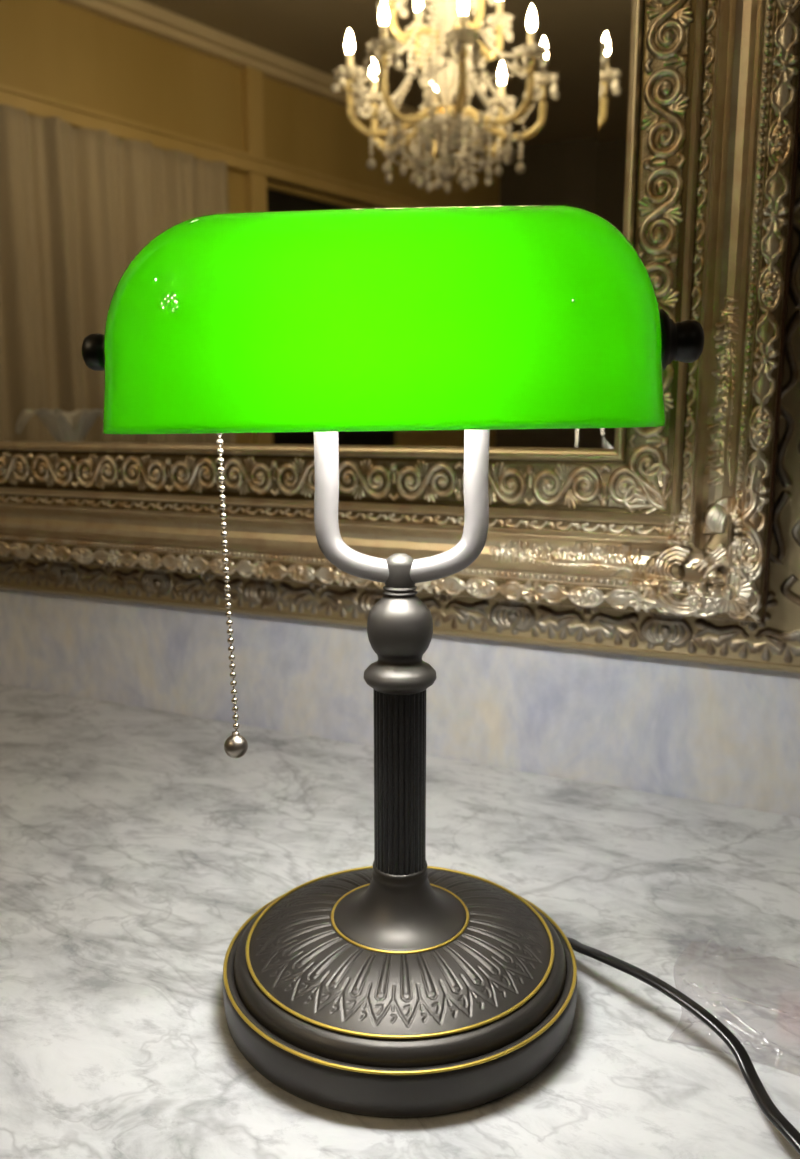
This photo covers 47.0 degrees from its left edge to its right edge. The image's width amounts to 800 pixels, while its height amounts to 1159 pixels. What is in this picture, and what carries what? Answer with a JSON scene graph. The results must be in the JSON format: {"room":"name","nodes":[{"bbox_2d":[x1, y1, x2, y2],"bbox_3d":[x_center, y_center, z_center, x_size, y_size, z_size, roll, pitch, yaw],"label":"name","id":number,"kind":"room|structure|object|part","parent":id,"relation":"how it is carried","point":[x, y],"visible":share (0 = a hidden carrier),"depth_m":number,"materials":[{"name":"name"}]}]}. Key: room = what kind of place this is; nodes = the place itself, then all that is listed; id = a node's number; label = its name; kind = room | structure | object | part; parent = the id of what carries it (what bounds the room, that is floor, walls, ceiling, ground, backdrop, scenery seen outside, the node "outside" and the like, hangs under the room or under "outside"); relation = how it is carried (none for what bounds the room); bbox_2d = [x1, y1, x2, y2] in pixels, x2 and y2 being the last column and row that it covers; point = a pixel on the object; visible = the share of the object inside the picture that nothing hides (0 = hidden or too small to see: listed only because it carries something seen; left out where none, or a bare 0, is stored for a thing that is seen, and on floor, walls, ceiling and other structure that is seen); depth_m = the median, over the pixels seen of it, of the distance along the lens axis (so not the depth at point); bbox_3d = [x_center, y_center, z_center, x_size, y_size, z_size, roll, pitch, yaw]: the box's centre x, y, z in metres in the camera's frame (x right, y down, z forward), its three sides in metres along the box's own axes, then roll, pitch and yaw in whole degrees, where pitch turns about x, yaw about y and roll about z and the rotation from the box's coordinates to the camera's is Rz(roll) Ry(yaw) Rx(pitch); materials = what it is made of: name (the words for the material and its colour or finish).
{"room":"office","nodes":[
{"label":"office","id":0,"kind":"room"},
{"bbox_2d":[0,588,799,817],"bbox_3d":[-0.426,-0.387,0.997,5.900,2.800,0.120,5,11,25],"label":"wall","id":1,"kind":"structure","parent":0,"point":[704,732],"depth_m":0.78,"materials":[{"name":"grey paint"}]},
{"bbox_2d":[0,557,383,626],"bbox_3d":[-0.216,0.008,0.888,0.455,0.034,0.016,5,11,25],"label":"picture frame","id":2,"kind":"object","parent":1,"relation":"attached to","point":[343,605],"depth_m":0.87,"materials":[{"name":"brown metal"}]},
{"bbox_3d":[-0.269,-0.643,0.801,1.352,1.348,0.016,5,11,25],"label":"frame moulding","id":3,"kind":"part","parent":2,"relation":"part of","materials":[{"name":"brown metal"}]},
{"bbox_2d":[0,0,799,622],"bbox_3d":[-0.277,-0.608,0.774,1.166,1.210,0.038,5,11,25],"label":"wall mirror","id":4,"kind":"object","parent":1,"relation":"attached to","point":[673,123],"visible":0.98,"depth_m":0.69,"materials":[{"name":"brown mirror"}]},
{"bbox_2d":[0,0,631,448],"bbox_3d":[-0.276,-0.609,0.775,0.954,0.978,0.009,5,11,25],"label":"mirror glass","id":5,"kind":"object","parent":4,"relation":"attached to","point":[123,123],"depth_m":0.74,"materials":[{"name":"silver mirror"}]},
{"bbox_2d":[416,134,799,672],"bbox_3d":[0.152,-0.123,0.689,0.297,0.359,0.016,5,11,25],"label":"picture frame","id":6,"kind":"object","parent":1,"relation":"attached to","point":[772,642],"depth_m":0.67,"materials":[{"name":"brown metal"}]},
{"bbox_3d":[-1.455,1.404,-0.903,5.900,0.080,4.939,5,11,25],"label":"floor","id":7,"kind":"structure","parent":0,"visible":0},
{"bbox_3d":[-0.084,0.663,0.606,2.240,0.865,0.830,5,11,25],"label":"cabinet","id":8,"kind":"object","parent":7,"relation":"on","visible":0},
{"bbox_2d":[0,684,799,1158],"bbox_3d":[-0.112,0.229,0.471,2.300,0.035,0.739,5,11,25],"label":"countertop","id":9,"kind":"structure","parent":8,"relation":"on","point":[134,849],"depth_m":0.53,"materials":[{"name":"white stone"}]},
{"bbox_2d":[82,205,799,1154],"bbox_3d":[0.323,0.060,0.234,1.029,0.380,0.225,6,11,29],"label":"desk lamp","id":10,"kind":"object","parent":9,"relation":"on","point":[398,986],"visible":1,"depth_m":0.38,"materials":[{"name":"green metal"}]},
{"bbox_3d":[-0.080,-0.009,0.427,0.007,0.171,0.003,0,10,3],"label":"pull chain","id":11,"kind":"part","parent":10,"relation":"part of","materials":[{"name":"silver metal"}]},
{"bbox_3d":[-0.020,-0.052,0.426,0.041,0.110,0.011,0,10,3],"label":"harp arm","id":12,"kind":"part","parent":10,"relation":"part of","materials":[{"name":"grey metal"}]},
{"bbox_3d":[-0.009,-0.116,0.415,0.253,0.095,0.130,0,10,3],"label":"lamp shade","id":13,"kind":"part","parent":10,"relation":"part of","materials":[{"name":"green glass"}]},
{"bbox_3d":[0.021,-0.052,0.424,0.042,0.110,0.011,0,10,3],"label":"harp arm","id":14,"kind":"part","parent":10,"relation":"part of","materials":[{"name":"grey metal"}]},
{"bbox_3d":[0.398,0.244,0.216,0.854,0.021,0.213,5,11,28],"label":"power cord","id":15,"kind":"part","parent":10,"relation":"part of","materials":[{"name":"black rubber"}]}
]}

